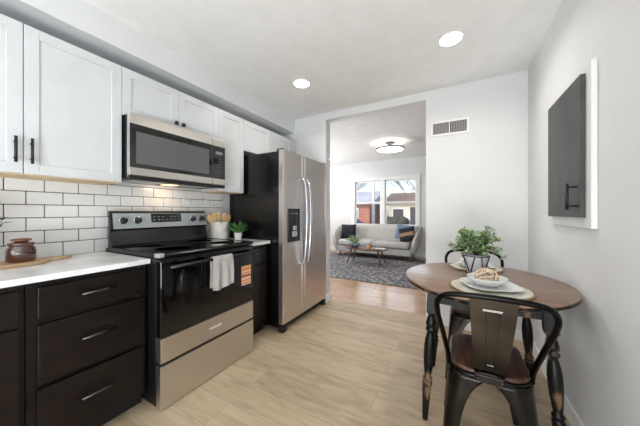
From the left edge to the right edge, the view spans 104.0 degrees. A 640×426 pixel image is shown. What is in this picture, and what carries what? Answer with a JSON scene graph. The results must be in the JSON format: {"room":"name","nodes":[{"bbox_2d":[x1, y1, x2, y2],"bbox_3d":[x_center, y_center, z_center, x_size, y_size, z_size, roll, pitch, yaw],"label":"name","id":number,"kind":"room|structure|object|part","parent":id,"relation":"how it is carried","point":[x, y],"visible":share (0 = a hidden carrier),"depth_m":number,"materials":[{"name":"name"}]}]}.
{"room":"kitchen","nodes":[
{"label":"kitchen","id":0,"kind":"room"},
{"bbox_2d":[0,177,229,260],"bbox_3d":[-1.921,-0.053,1.207,0.110,2.447,5.470,0,0,29],"label":"wall","id":1,"kind":"structure","parent":0,"point":[62,218],"depth_m":1.65,"materials":[{"name":"tile"}]},
{"bbox_2d":[0,13,121,184],"bbox_3d":[-1.617,-0.579,1.334,0.300,0.775,0.856,0,0,29],"label":"upper cabinet","id":2,"kind":"object","parent":1,"relation":"attached to","point":[61,101],"visible":1,"depth_m":1.39,"materials":[{"name":"white wood"}]},
{"bbox_3d":[-1.628,-0.582,1.096,0.019,0.769,0.426,0,0,29],"label":"door","id":3,"kind":"part","parent":2,"relation":"part of","materials":[{"name":"wood"}]},
{"bbox_3d":[-1.516,-0.313,1.244,0.036,0.130,0.012,0,0,29],"label":"handle","id":4,"kind":"part","parent":2,"relation":"part of","materials":[{"name":"black metal"}]},
{"bbox_3d":[-1.490,-0.313,1.292,0.036,0.130,0.012,0,0,29],"label":"handle","id":5,"kind":"part","parent":2,"relation":"part of","materials":[{"name":"black metal"}]},
{"bbox_3d":[-1.642,-0.198,1.348,0.243,0.013,0.854,0,0,29],"label":"panel","id":6,"kind":"part","parent":2,"relation":"part of","materials":[{"name":"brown wood"}]},
{"bbox_2d":[0,0,294,135],"bbox_3d":[-1.749,-1.183,1.169,0.248,0.187,5.370,0,0,29],"label":"soffit","id":7,"kind":"object","parent":1,"relation":"attached to","point":[79,23],"depth_m":1.79,"materials":[{"name":"paint"}]},
{"bbox_2d":[122,66,218,138],"bbox_3d":[-1.234,-0.807,2.051,0.302,0.317,0.766,0,0,29],"label":"upper cabinet","id":8,"kind":"object","parent":1,"relation":"attached to","point":[142,95],"visible":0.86,"depth_m":1.91,"materials":[{"name":"white wood"}]},
{"bbox_3d":[-1.227,-0.807,1.829,0.019,0.317,0.381,0,0,29],"label":"door","id":9,"kind":"part","parent":8,"relation":"part of","materials":[{"name":"wood"}]},
{"bbox_2d":[122,112,224,188],"bbox_3d":[-1.203,-0.432,2.037,0.349,0.436,0.760,0,0,29],"label":"microwave","id":10,"kind":"object","parent":8,"relation":"attached to","point":[154,152],"visible":0.95,"depth_m":1.85,"materials":[{"name":"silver metal"}]},
{"bbox_3d":[-1.084,-0.438,1.897,0.004,0.288,0.627,0,0,29],"label":"door glass","id":11,"kind":"part","parent":10,"relation":"part of","materials":[{"name":"glass"}]},
{"bbox_3d":[-1.042,-0.807,2.165,0.019,0.317,0.381,0,0,29],"label":"door","id":12,"kind":"part","parent":8,"relation":"part of","materials":[{"name":"wood"}]},
{"bbox_2d":[201,109,243,193],"bbox_3d":[-0.983,-0.579,2.528,0.264,0.775,0.308,0,0,29],"label":"upper cabinet","id":13,"kind":"object","parent":1,"relation":"attached to","point":[231,127],"visible":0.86,"depth_m":2.48,"materials":[{"name":"white wood"}]},
{"bbox_3d":[-0.992,-0.198,2.534,0.243,0.013,0.306,0,0,29],"label":"panel","id":14,"kind":"part","parent":13,"relation":"part of","materials":[{"name":"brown wood"}]},
{"bbox_3d":[-0.875,-0.582,2.470,0.019,0.769,0.307,0,0,29],"label":"door","id":15,"kind":"part","parent":13,"relation":"part of","materials":[{"name":"wood"}]},
{"bbox_2d":[244,120,295,155],"bbox_3d":[-0.680,-0.804,3.092,0.274,0.324,0.967,0,0,29],"label":"upper cabinet","id":16,"kind":"object","parent":1,"relation":"attached to","point":[257,139],"visible":0.63,"depth_m":2.85,"materials":[{"name":"wood"}]},
{"bbox_3d":[-0.699,-0.804,2.792,0.019,0.324,0.422,0,0,29],"label":"door","id":17,"kind":"part","parent":16,"relation":"part of","materials":[{"name":"wood"}]},
{"bbox_3d":[-0.495,-0.804,3.165,0.019,0.324,0.422,0,0,29],"label":"door","id":18,"kind":"part","parent":16,"relation":"part of","materials":[{"name":"wood"}]},
{"bbox_2d":[85,0,562,119],"bbox_3d":[-0.658,-1.327,0.526,2.980,0.100,5.490,0,0,29],"label":"ceiling","id":19,"kind":"structure","parent":0,"point":[351,53],"depth_m":1.88,"materials":[{"name":"paint"}]},
{"bbox_2d":[293,79,310,87],"bbox_3d":[-0.183,-1.273,2.483,0.178,0.008,0.178,0,0,29],"label":"recessed light","id":20,"kind":"object","parent":19,"relation":"in","point":[299,83],"visible":1,"depth_m":2.48,"materials":[{"name":"plastic"}]},
{"bbox_2d":[438,30,464,46],"bbox_3d":[0.965,-1.273,1.843,0.178,0.008,0.178,0,0,29],"label":"recessed light","id":21,"kind":"object","parent":19,"relation":"in","point":[451,38],"visible":1,"depth_m":1.83,"materials":[{"name":"plastic"}]},
{"bbox_2d":[440,32,461,45],"bbox_3d":[0.965,-1.275,1.843,0.149,0.004,0.149,0,0,-16],"label":"diffuser","id":22,"kind":"object","parent":21,"relation":"attached to","point":[449,38],"depth_m":1.83,"materials":[{"name":"plastic"}]},
{"bbox_2d":[102,250,570,425],"bbox_3d":[-0.214,1.200,2.626,6.300,0.060,9.600,0,0,29],"label":"floor","id":23,"kind":"structure","parent":0,"point":[341,362],"depth_m":1.75,"materials":[{"name":"brown wood"}]},
{"bbox_2d":[0,285,23,425],"bbox_3d":[-1.690,0.739,0.879,0.626,0.862,0.755,0,0,29],"label":"base cabinet","id":24,"kind":"object","parent":23,"relation":"on","point":[11,298],"visible":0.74,"depth_m":1.04,"materials":[{"name":"brown wood"}]},
{"bbox_3d":[-1.458,0.409,0.752,0.019,0.142,0.718,0,0,29],"label":"drawer","id":25,"kind":"part","parent":24,"relation":"part of","materials":[{"name":"brown wood"}]},
{"bbox_3d":[-1.373,0.786,0.906,0.019,0.572,0.366,0,0,29],"label":"door","id":26,"kind":"part","parent":24,"relation":"part of","materials":[{"name":"brown wood"}]},
{"bbox_2d":[0,251,149,288],"bbox_3d":[-1.580,0.293,1.090,0.613,0.028,1.253,0,0,29],"label":"countertop","id":27,"kind":"structure","parent":24,"relation":"on","point":[93,262],"depth_m":1.27,"materials":[{"name":"white stone"}]},
{"bbox_2d":[0,255,71,269],"bbox_3d":[-1.634,0.270,1.232,0.200,0.017,0.631,0,0,29],"label":"cutting board","id":28,"kind":"object","parent":27,"relation":"on","point":[3,265],"visible":0.88,"depth_m":1.31,"materials":[{"name":"brown wood"}]},
{"bbox_2d":[5,238,36,262],"bbox_3d":[-1.579,0.201,1.321,0.110,0.120,0.110,0,0,29],"label":"lidded jar","id":29,"kind":"object","parent":28,"relation":"on","point":[20,250],"visible":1,"depth_m":1.29,"materials":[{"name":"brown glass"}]},
{"bbox_3d":[-1.579,0.150,1.321,0.076,0.019,0.076,0,0,29],"label":"lid","id":30,"kind":"part","parent":29,"relation":"part of","materials":[{"name":"brown wood"}]},
{"bbox_2d":[24,264,145,425],"bbox_3d":[-1.392,0.739,1.424,0.626,0.862,0.483,0,0,29],"label":"base cabinet","id":31,"kind":"object","parent":23,"relation":"on","point":[85,335],"visible":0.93,"depth_m":1.25,"materials":[{"name":"brown wood"}]},
{"bbox_3d":[-1.156,0.933,1.303,0.019,0.278,0.432,0,0,29],"label":"drawer","id":32,"kind":"part","parent":31,"relation":"part of","materials":[{"name":"brown wood"}]},
{"bbox_3d":[-1.156,0.639,1.303,0.019,0.267,0.432,0,0,29],"label":"drawer","id":33,"kind":"part","parent":31,"relation":"part of","materials":[{"name":"brown wood"}]},
{"bbox_3d":[-1.156,0.408,1.303,0.019,0.140,0.432,0,0,29],"label":"drawer","id":34,"kind":"part","parent":31,"relation":"part of","materials":[{"name":"brown wood"}]},
{"bbox_3d":[-1.133,0.913,1.285,0.038,0.011,0.145,0,0,29],"label":"handle","id":35,"kind":"part","parent":31,"relation":"part of","materials":[{"name":"silver metal"}]},
{"bbox_3d":[-1.133,0.620,1.285,0.038,0.011,0.145,0,0,29],"label":"handle","id":36,"kind":"part","parent":31,"relation":"part of","materials":[{"name":"silver metal"}]},
{"bbox_3d":[-1.133,0.400,1.285,0.038,0.011,0.145,0,0,29],"label":"handle","id":37,"kind":"part","parent":31,"relation":"part of","materials":[{"name":"silver metal"}]},
{"bbox_2d":[106,211,255,411],"bbox_3d":[-1.019,0.581,1.935,0.734,1.178,0.768,0,0,29],"label":"electric range","id":38,"kind":"object","parent":23,"relation":"on","point":[194,331],"visible":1,"depth_m":1.72,"materials":[{"name":"black metal"}]},
{"bbox_3d":[-1.410,0.061,1.802,0.033,0.044,0.044,0,0,29],"label":"knob","id":39,"kind":"part","parent":38,"relation":"part of","materials":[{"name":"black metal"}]},
{"bbox_3d":[-1.200,0.256,1.605,0.593,0.018,0.013,0,0,29],"label":"trim","id":40,"kind":"part","parent":38,"relation":"part of","materials":[{"name":"metal"}]},
{"bbox_3d":[-1.365,0.061,1.884,0.033,0.044,0.044,0,0,29],"label":"knob","id":41,"kind":"part","parent":38,"relation":"part of","materials":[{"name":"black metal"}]},
{"bbox_3d":[-1.279,0.066,2.085,0.023,0.111,0.742,0,0,29],"label":"control panel","id":42,"kind":"part","parent":38,"relation":"part of","materials":[{"name":"metal"}]},
{"bbox_3d":[-1.047,0.264,1.951,0.669,0.020,0.763,0,0,29],"label":"cooktop frame","id":43,"kind":"part","parent":38,"relation":"part of","materials":[{"name":"metal"}]},
{"bbox_2d":[116,238,249,253],"bbox_3d":[-1.027,0.252,1.940,0.575,0.004,0.737,0,0,29],"label":"glass cooktop","id":44,"kind":"object","parent":38,"relation":"in","point":[169,246],"depth_m":1.86,"materials":[{"name":"glass"}]},
{"bbox_3d":[-0.767,1.036,1.797,0.047,0.257,0.757,0,0,29],"label":"storage drawer","id":45,"kind":"part","parent":38,"relation":"part of","materials":[{"name":"metal"}]},
{"bbox_3d":[-0.767,0.819,1.797,0.047,0.145,0.753,0,0,29],"label":"steel panel","id":46,"kind":"part","parent":38,"relation":"part of","materials":[{"name":"metal"}]},
{"bbox_3d":[-0.768,0.512,1.798,0.045,0.460,0.753,0,0,29],"label":"oven door","id":47,"kind":"part","parent":38,"relation":"part of","materials":[{"name":"glass"}]},
{"bbox_3d":[-0.749,0.517,1.787,0.004,0.446,0.749,0,0,29],"label":"door glass","id":48,"kind":"part","parent":38,"relation":"part of","materials":[{"name":"glass"}]},
{"bbox_3d":[-0.724,0.325,1.773,0.060,0.024,0.701,0,0,29],"label":"door handle","id":49,"kind":"part","parent":38,"relation":"part of","materials":[{"name":"black metal"}]},
{"bbox_2d":[210,253,233,290],"bbox_3d":[-0.695,0.424,1.776,0.049,0.236,0.181,0,0,29],"label":"dish towel","id":50,"kind":"object","parent":38,"relation":"hanging from","point":[222,266],"visible":1,"depth_m":1.76,"materials":[{"name":"fabric"}]},
{"bbox_2d":[252,244,266,333],"bbox_3d":[-0.829,0.739,2.452,0.626,0.862,0.318,0,0,29],"label":"base cabinet","id":51,"kind":"object","parent":23,"relation":"on","point":[259,317],"visible":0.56,"depth_m":2.37,"materials":[{"name":"brown wood"}]},
{"bbox_2d":[228,238,270,245],"bbox_3d":[-0.831,0.293,2.457,0.613,0.028,0.325,0,0,29],"label":"countertop","id":52,"kind":"structure","parent":51,"relation":"on","point":[256,242],"depth_m":2.41,"materials":[{"name":"white stone"}]},
{"bbox_2d":[211,221,227,238],"bbox_3d":[-0.994,0.188,2.477,0.170,0.181,0.170,0,0,29],"label":"utensil crock","id":53,"kind":"object","parent":52,"relation":"on","point":[220,232],"visible":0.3,"depth_m":2.41,"materials":[{"name":"ceramic"}]},
{"bbox_2d":[207,215,213,229],"bbox_3d":[-1.027,0.144,2.388,0.025,0.236,0.126,0,0,10],"label":"wooden spoon","id":54,"kind":"object","parent":53,"relation":"in","point":[210,218],"visible":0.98,"depth_m":2.35,"materials":[{"name":"brown wood"}]},
{"bbox_2d":[207,215,212,222],"bbox_3d":[-1.034,0.066,2.357,0.012,0.081,0.064,0,0,29],"label":"spoon bowl","id":55,"kind":"object","parent":54,"relation":"on","point":[210,219],"depth_m":2.35,"materials":[{"name":"brown wood"}]},
{"bbox_2d":[212,213,216,221],"bbox_3d":[-1.014,0.135,2.419,0.015,0.253,0.088,0,0,29],"label":"wooden spoon","id":56,"kind":"object","parent":53,"relation":"in","point":[214,215],"visible":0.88,"depth_m":2.41,"materials":[{"name":"brown wood"}]},
{"bbox_2d":[216,212,220,221],"bbox_3d":[-1.005,0.128,2.464,0.027,0.264,0.060,0,0,29],"label":"wooden spoon","id":57,"kind":"object","parent":53,"relation":"in","point":[218,214],"visible":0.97,"depth_m":2.45,"materials":[{"name":"brown wood"}]},
{"bbox_2d":[222,213,226,221],"bbox_3d":[-0.961,0.133,2.503,0.019,0.254,0.060,0,0,29],"label":"wooden spoon","id":58,"kind":"object","parent":53,"relation":"in","point":[224,215],"visible":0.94,"depth_m":2.50,"materials":[{"name":"brown wood"}]},
{"bbox_2d":[225,221,246,239],"bbox_3d":[-0.812,0.179,2.473,0.241,0.198,0.200,0,0,-40],"label":"potted succulent","id":59,"kind":"object","parent":52,"relation":"on","point":[238,229],"visible":0.93,"depth_m":2.45,"materials":[{"name":"green plant"}]},
{"bbox_2d":[234,232,241,239],"bbox_3d":[-0.813,0.241,2.481,0.080,0.074,0.080,0,0,29],"label":"pot","id":60,"kind":"object","parent":59,"relation":"attached to","point":[238,235],"depth_m":2.45,"materials":[{"name":"white ceramic"}]},
{"bbox_3d":[-0.596,0.409,2.325,0.019,0.142,0.285,0,0,29],"label":"drawer","id":61,"kind":"part","parent":51,"relation":"part of","materials":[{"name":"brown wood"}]},
{"bbox_2d":[230,148,325,332],"bbox_3d":[-0.420,0.275,2.949,0.810,1.790,0.908,0,0,29],"label":"refrigerator","id":62,"kind":"object","parent":23,"relation":"on","point":[282,202],"visible":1,"depth_m":2.57,"materials":[{"name":"silver"}]},
{"bbox_3d":[-0.287,0.240,2.568,0.054,1.690,0.365,0,0,29],"label":"freezer door","id":63,"kind":"part","parent":62,"relation":"part of","materials":[{"name":"metal"}]},
{"bbox_3d":[-0.186,0.818,2.693,0.007,0.525,0.028,0,0,29],"label":"handle rail","id":64,"kind":"part","parent":62,"relation":"part of","materials":[{"name":"metal"}]},
{"bbox_3d":[-0.186,-0.476,2.693,0.007,0.252,0.028,0,0,29],"label":"handle rail","id":65,"kind":"part","parent":62,"relation":"part of","materials":[{"name":"metal"}]},
{"bbox_3d":[-0.161,0.102,2.665,0.084,0.927,0.032,0,0,29],"label":"handle","id":66,"kind":"part","parent":62,"relation":"part of","materials":[{"name":"metal"}]},
{"bbox_3d":[-0.159,0.818,2.742,0.007,0.525,0.028,0,0,29],"label":"handle rail","id":67,"kind":"part","parent":62,"relation":"part of","materials":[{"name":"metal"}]},
{"bbox_3d":[-0.122,0.102,2.735,0.084,0.927,0.032,0,0,29],"label":"handle","id":68,"kind":"part","parent":62,"relation":"part of","materials":[{"name":"metal"}]},
{"bbox_3d":[-0.068,0.240,2.967,0.055,1.690,0.533,0,0,29],"label":"fridge door","id":69,"kind":"part","parent":62,"relation":"part of","materials":[{"name":"metal"}]},
{"bbox_2d":[330,252,425,289],"bbox_3d":[1.139,1.163,5.408,3.600,0.013,2.520,0,0,29],"label":"area rug","id":70,"kind":"object","parent":23,"relation":"on","point":[365,268],"visible":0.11,"depth_m":5.12,"materials":[{"name":"carpet"}]},
{"bbox_2d":[345,246,388,266],"bbox_3d":[1.035,0.983,5.613,1.000,0.352,0.540,0,0,29],"label":"coffee table","id":71,"kind":"object","parent":70,"relation":"on","point":[361,248],"visible":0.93,"depth_m":5.53,"materials":[{"name":"brown wood"}]},
{"bbox_2d":[347,235,361,247],"bbox_3d":[0.782,0.659,5.723,0.352,0.294,0.436,0,0,2],"label":"potted plant","id":72,"kind":"object","parent":71,"relation":"on","point":[353,239],"visible":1,"depth_m":5.65,"materials":[{"name":"plant"}]},
{"bbox_2d":[349,243,359,247],"bbox_3d":[0.789,0.762,5.726,0.260,0.087,0.260,0,0,29],"label":"plant pot","id":73,"kind":"object","parent":72,"relation":"attached to","point":[351,244],"depth_m":5.65,"materials":[{"name":"blue ceramic"}]},
{"bbox_2d":[332,224,422,261],"bbox_3d":[1.444,0.747,6.525,2.217,0.824,0.792,0,0,29],"label":"sofa","id":74,"kind":"object","parent":70,"relation":"on","point":[377,235],"visible":0.84,"depth_m":6.51,"materials":[{"name":"grey fabric"}]},
{"bbox_3d":[0.566,0.695,7.021,0.202,0.650,0.762,0,0,29],"label":"armrest","id":75,"kind":"part","parent":74,"relation":"part of","materials":[{"name":"grey fabric"}]},
{"bbox_2d":[341,224,355,237],"bbox_3d":[0.788,0.535,6.889,0.421,0.388,0.167,0,0,21],"label":"cushion","id":76,"kind":"object","parent":74,"relation":"on","point":[347,230],"visible":0.9,"depth_m":6.84,"materials":[{"name":"fabric"}]},
{"bbox_2d":[339,238,376,245],"bbox_3d":[1.014,0.796,6.662,0.895,0.143,0.620,0,0,29],"label":"seat cushion","id":77,"kind":"object","parent":74,"relation":"on","point":[365,241],"depth_m":6.50,"materials":[{"name":"grey fabric"}]},
{"bbox_3d":[1.445,0.960,6.529,1.860,0.160,0.720,0,0,29],"label":"frame","id":78,"kind":"part","parent":74,"relation":"part of","materials":[{"name":"grey fabric"}]},
{"bbox_3d":[1.592,0.608,6.797,2.020,0.545,0.173,0,0,29],"label":"backrest","id":79,"kind":"part","parent":74,"relation":"part of","materials":[{"name":"grey fabric"}]},
{"bbox_2d":[372,239,411,248],"bbox_3d":[1.797,0.796,6.234,0.880,0.143,0.620,0,0,29],"label":"seat cushion","id":80,"kind":"object","parent":74,"relation":"on","point":[382,243],"depth_m":6.02,"materials":[{"name":"grey fabric"}]},
{"bbox_2d":[394,224,410,238],"bbox_3d":[2.098,0.505,6.263,0.449,0.421,0.126,0,0,34],"label":"cushion","id":81,"kind":"object","parent":74,"relation":"on","point":[399,226],"visible":0.36,"depth_m":6.30,"materials":[{"name":"blue fabric"}]},
{"bbox_2d":[399,226,414,241],"bbox_3d":[2.098,0.545,6.034,0.139,0.443,0.496,0,0,-41],"label":"cushion","id":82,"kind":"object","parent":74,"relation":"on","point":[407,234],"visible":0.94,"depth_m":5.98,"materials":[{"name":"fabric"}]},
{"bbox_3d":[2.333,0.695,6.053,0.202,0.650,0.762,0,0,29],"label":"armrest","id":83,"kind":"part","parent":74,"relation":"part of","materials":[{"name":"grey fabric"}]},
{"bbox_2d":[445,249,503,378],"bbox_3d":[1.174,0.743,1.902,0.423,0.853,0.570,0,0,29],"label":"metal chair","id":84,"kind":"object","parent":23,"relation":"on","point":[459,318],"visible":0.06,"depth_m":1.76,"materials":[{"name":"metal"}]},
{"bbox_3d":[1.011,0.943,1.802,0.192,0.442,0.237,0,0,29],"label":"leg","id":85,"kind":"part","parent":84,"relation":"part of","materials":[{"name":"metal"}]},
{"bbox_3d":[1.152,0.704,1.860,0.310,0.020,0.366,0,0,29],"label":"seat","id":86,"kind":"part","parent":84,"relation":"part of","materials":[{"name":"wood"}]},
{"bbox_3d":[1.152,0.724,1.860,0.316,0.020,0.372,0,0,29],"label":"seat frame","id":87,"kind":"part","parent":84,"relation":"part of","materials":[{"name":"metal"}]},
{"bbox_2d":[406,263,581,425],"bbox_3d":[0.991,0.789,1.550,0.863,0.762,0.969,0,0,29],"label":"dining table","id":88,"kind":"object","parent":23,"relation":"on","point":[434,279],"visible":0.73,"depth_m":1.39,"materials":[{"name":"brown wood"}]},
{"bbox_3d":[0.628,0.805,1.421,0.083,0.730,0.079,0,0,29],"label":"leg","id":89,"kind":"part","parent":88,"relation":"part of","materials":[{"name":"black paint"}]},
{"bbox_3d":[0.875,0.805,1.872,0.083,0.730,0.079,0,0,29],"label":"leg","id":90,"kind":"part","parent":88,"relation":"part of","materials":[{"name":"black paint"}]},
{"bbox_2d":[449,262,503,272],"bbox_3d":[1.133,0.403,1.823,0.340,0.009,0.340,0,0,29],"label":"charger plate","id":91,"kind":"object","parent":88,"relation":"on","point":[455,265],"visible":0.44,"depth_m":1.77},
{"bbox_2d":[457,261,495,268],"bbox_3d":[1.133,0.388,1.823,0.228,0.018,0.228,0,0,18],"label":"dinner plate","id":92,"kind":"object","parent":91,"relation":"on","point":[489,266],"visible":0.34,"depth_m":1.81,"materials":[{"name":"ceramic"}]},
{"bbox_2d":[447,226,506,273],"bbox_3d":[1.014,0.245,1.646,0.321,0.324,0.288,0,0,26],"label":"potted plant","id":93,"kind":"object","parent":88,"relation":"on","point":[477,243],"visible":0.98,"depth_m":1.59,"materials":[{"name":"green plant"}]},
{"bbox_3d":[1.016,0.342,1.631,0.158,0.129,0.158,0,0,29],"label":"wire frame","id":94,"kind":"part","parent":93,"relation":"part of","materials":[{"name":"black metal"}]},
{"bbox_3d":[1.016,0.336,1.631,0.142,0.122,0.142,0,0,29],"label":"pot","id":95,"kind":"part","parent":93,"relation":"part of","materials":[{"name":"ceramic"}]},
{"bbox_2d":[449,279,536,300],"bbox_3d":[0.897,0.403,1.324,0.382,0.009,0.382,0,0,29],"label":"charger plate","id":96,"kind":"object","parent":88,"relation":"on","point":[527,294],"visible":0.38,"depth_m":1.24,"materials":[{"name":"wicker"}]},
{"bbox_2d":[459,277,523,291],"bbox_3d":[0.897,0.388,1.324,0.257,0.018,0.257,0,0,9],"label":"dinner plate","id":97,"kind":"object","parent":96,"relation":"on","point":[507,287],"visible":0.67,"depth_m":1.29,"materials":[{"name":"ceramic"}]},
{"bbox_2d":[467,272,508,287],"bbox_3d":[0.893,0.369,1.338,0.188,0.047,0.188,0,0,29],"label":"bowl","id":98,"kind":"object","parent":97,"relation":"on","point":[491,284],"visible":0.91,"depth_m":1.29,"materials":[{"name":"ceramic"}]},
{"bbox_2d":[474,268,499,280],"bbox_3d":[0.892,0.337,1.338,0.117,0.075,0.111,0,0,29],"label":"ornament","id":99,"kind":"object","parent":98,"relation":"in","point":[485,273],"visible":0.97,"depth_m":1.31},
{"bbox_3d":[1.337,0.805,1.619,0.083,0.730,0.079,0,0,29],"label":"leg","id":100,"kind":"part","parent":88,"relation":"part of","materials":[{"name":"black paint"}]},
{"bbox_3d":[1.090,0.805,1.168,0.083,0.730,0.079,0,0,29],"label":"leg","id":101,"kind":"part","parent":88,"relation":"part of","materials":[{"name":"black paint"}]},
{"bbox_2d":[434,291,562,425],"bbox_3d":[0.793,0.743,1.194,0.423,0.853,0.570,0,0,29],"label":"metal chair","id":102,"kind":"object","parent":23,"relation":"on","point":[488,355],"visible":1,"depth_m":1.03,"materials":[{"name":"metal"}]},
{"bbox_3d":[0.762,0.943,1.432,0.247,0.442,0.168,0,0,-21],"label":"leg","id":103,"kind":"part","parent":102,"relation":"part of","materials":[{"name":"metal"}]},
{"bbox_3d":[0.624,0.943,1.175,0.162,0.442,0.247,0,0,-12],"label":"leg","id":104,"kind":"part","parent":102,"relation":"part of","materials":[{"name":"metal"}]},
{"bbox_3d":[0.816,0.704,1.235,0.310,0.020,0.366,0,0,29],"label":"seat","id":105,"kind":"part","parent":102,"relation":"part of","materials":[{"name":"wood"}]},
{"bbox_3d":[0.816,0.724,1.235,0.316,0.020,0.372,0,0,29],"label":"seat frame","id":106,"kind":"part","parent":102,"relation":"part of","materials":[{"name":"metal"}]},
{"bbox_3d":[1.011,0.943,1.295,0.168,0.442,0.247,0,0,-12],"label":"leg","id":107,"kind":"part","parent":102,"relation":"part of","materials":[{"name":"metal"}]},
{"bbox_3d":[0.845,0.943,1.089,0.192,0.442,0.228,0,0,29],"label":"leg","id":108,"kind":"part","parent":102,"relation":"part of","materials":[{"name":"metal"}]},
{"bbox_2d":[330,105,425,165],"bbox_3d":[1.124,-1.480,5.069,6.300,0.100,4.030,0,0,29],"label":"ceiling","id":109,"kind":"structure","parent":0,"point":[355,140],"depth_m":4.67,"materials":[{"name":"paint"}]},
{"bbox_2d":[376,141,404,152],"bbox_3d":[1.438,-1.355,5.142,0.570,0.149,0.570,0,0,29],"label":"ceiling lamp","id":110,"kind":"object","parent":109,"relation":"attached to","point":[389,148],"visible":1,"depth_m":5.11,"materials":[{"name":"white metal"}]},
{"bbox_2d":[377,146,402,152],"bbox_3d":[1.438,-1.291,5.142,0.529,0.022,0.529,0,0,29],"label":"diffuser","id":111,"kind":"object","parent":110,"relation":"attached to","point":[383,149],"depth_m":5.12,"materials":[{"name":"glass"}]},
{"bbox_2d":[330,156,425,253],"bbox_3d":[2.078,-0.130,6.809,6.300,2.600,0.140,0,0,29],"label":"wall","id":112,"kind":"structure","parent":0,"point":[341,176],"depth_m":7.23,"materials":[{"name":"paint"}]},
{"bbox_2d":[330,247,425,257],"bbox_3d":[2.041,1.120,6.742,6.100,0.100,0.014,0,0,29],"label":"baseboard","id":113,"kind":"structure","parent":112,"relation":"attached to","point":[331,248],"depth_m":6.47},
{"bbox_2d":[352,174,420,227],"bbox_3d":[1.778,-0.245,6.934,1.915,1.450,0.170,0,0,29],"label":"window","id":114,"kind":"structure","parent":112,"relation":"in","point":[383,183],"depth_m":6.90,"materials":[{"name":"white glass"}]},
{"bbox_3d":[1.382,-0.255,7.182,0.760,1.250,0.065,0,0,29],"label":"sash","id":115,"kind":"part","parent":114,"relation":"part of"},
{"bbox_3d":[2.175,-0.255,6.747,0.820,1.250,0.065,0,0,29],"label":"sash","id":116,"kind":"part","parent":114,"relation":"part of","materials":[{"name":"glass"}]},
{"bbox_2d":[283,70,527,329],"bbox_3d":[0.137,-0.130,3.266,6.300,2.600,0.120,0,0,29],"label":"wall","id":117,"kind":"structure","parent":0,"point":[476,179],"depth_m":2.45,"materials":[{"name":"paint"}]},
{"bbox_2d":[324,292,330,302],"bbox_3d":[0.102,1.120,3.284,0.033,0.100,0.145,0,0,29],"label":"baseboard","id":118,"kind":"structure","parent":117,"relation":"attached to","point":[327,298],"depth_m":3.26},
{"bbox_2d":[431,117,468,136],"bbox_3d":[1.317,-0.863,2.545,0.346,0.151,0.010,0,0,29],"label":"air vent","id":119,"kind":"object","parent":117,"relation":"in","point":[459,125],"visible":1,"depth_m":2.54,"materials":[{"name":"metal"}]},
{"bbox_2d":[427,313,522,341],"bbox_3d":[1.493,1.120,2.446,0.824,0.100,0.014,0,0,29],"label":"baseboard","id":120,"kind":"structure","parent":117,"relation":"attached to","point":[518,333],"depth_m":2.45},
{"bbox_2d":[528,0,639,425],"bbox_3d":[0.600,-0.053,-0.175,0.100,2.447,5.470,0,0,29],"label":"wall","id":121,"kind":"structure","parent":0,"point":[598,340],"depth_m":1.11,"materials":[{"name":"paint"}]},
{"bbox_2d":[533,341,583,425],"bbox_3d":[0.574,1.120,-0.103,0.014,0.100,5.370,0,0,29],"label":"baseboard","id":122,"kind":"structure","parent":121,"relation":"attached to","point":[573,418],"depth_m":1.41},
{"bbox_2d":[548,58,597,228],"bbox_3d":[1.364,-0.310,1.412,0.084,0.776,0.592,0,0,29],"label":"upper cabinet","id":123,"kind":"object","parent":121,"relation":"attached to","point":[573,116],"visible":1,"depth_m":1.25,"materials":[{"name":"paint"}]},
{"bbox_3d":[1.372,-0.318,1.407,0.018,0.688,0.483,0,0,29],"label":"door","id":124,"kind":"part","parent":123,"relation":"part of","materials":[{"name":"wood"}]},
{"bbox_3d":[1.248,-0.077,1.243,0.045,0.130,0.014,0,0,29],"label":"handle","id":125,"kind":"part","parent":123,"relation":"part of","materials":[{"name":"black metal"}]},
{"label":"outside","id":126,"kind":"structure","parent":0,"visible":0},
{"bbox_3d":[18.947,1.820,44.979,110.000,0.200,82.900,0,0,29],"label":"ground","id":127,"kind":"structure","parent":126,"visible":0},
{"bbox_2d":[357,183,367,190],"bbox_3d":[5.042,-2.668,40.826,5.757,8.798,7.862,0,0,29],"label":"bare tree","id":128,"kind":"object","parent":127,"relation":"on","point":[360,185],"visible":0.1,"depth_m":41.67,"materials":[{"name":"grey plant"}]},
{"bbox_2d":[357,191,387,223],"bbox_3d":[3.306,-0.305,29.547,8.400,4.050,8.000,0,0,29],"label":"house","id":129,"kind":"structure","parent":127,"relation":"on","point":[364,211],"depth_m":25.34,"materials":[{"name":"red brick"}]},
{"bbox_2d":[372,182,374,223],"bbox_3d":[1.831,0.170,8.575,0.090,3.100,0.100,0,0,29],"label":"post","id":130,"kind":"object","parent":127,"relation":"on","point":[373,183],"visible":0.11,"depth_m":8.54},
{"bbox_2d":[386,216,409,224],"bbox_3d":[6.467,0.997,21.220,2.310,1.334,1.451,0,0,29],"label":"bush","id":131,"kind":"object","parent":127,"relation":"on","point":[389,220],"visible":0.55,"depth_m":20.85,"materials":[{"name":"plant"}]},
{"bbox_2d":[387,192,415,224],"bbox_3d":[12.423,-0.230,26.831,9.400,3.900,8.000,0,0,29],"label":"house","id":132,"kind":"structure","parent":127,"relation":"on","point":[394,210],"depth_m":25.32,"materials":[{"name":"white"}]},
{"bbox_3d":[7.893,0.220,25.224,1.000,1.000,0.028,0,0,29],"label":"pane","id":133,"kind":"part","parent":132,"relation":"part of","materials":[{"name":"glass"}]},
{"bbox_3d":[9.550,0.620,24.346,1.450,2.200,0.080,0,0,29],"label":"garage door","id":134,"kind":"part","parent":132,"relation":"part of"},
{"bbox_2d":[387,180,415,192],"bbox_3d":[12.698,-2.751,35.069,5.697,8.963,7.787,0,0,-37],"label":"bare tree","id":135,"kind":"object","parent":127,"relation":"on","point":[399,184],"visible":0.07,"depth_m":35.95,"materials":[{"name":"grey plant"}]}
]}

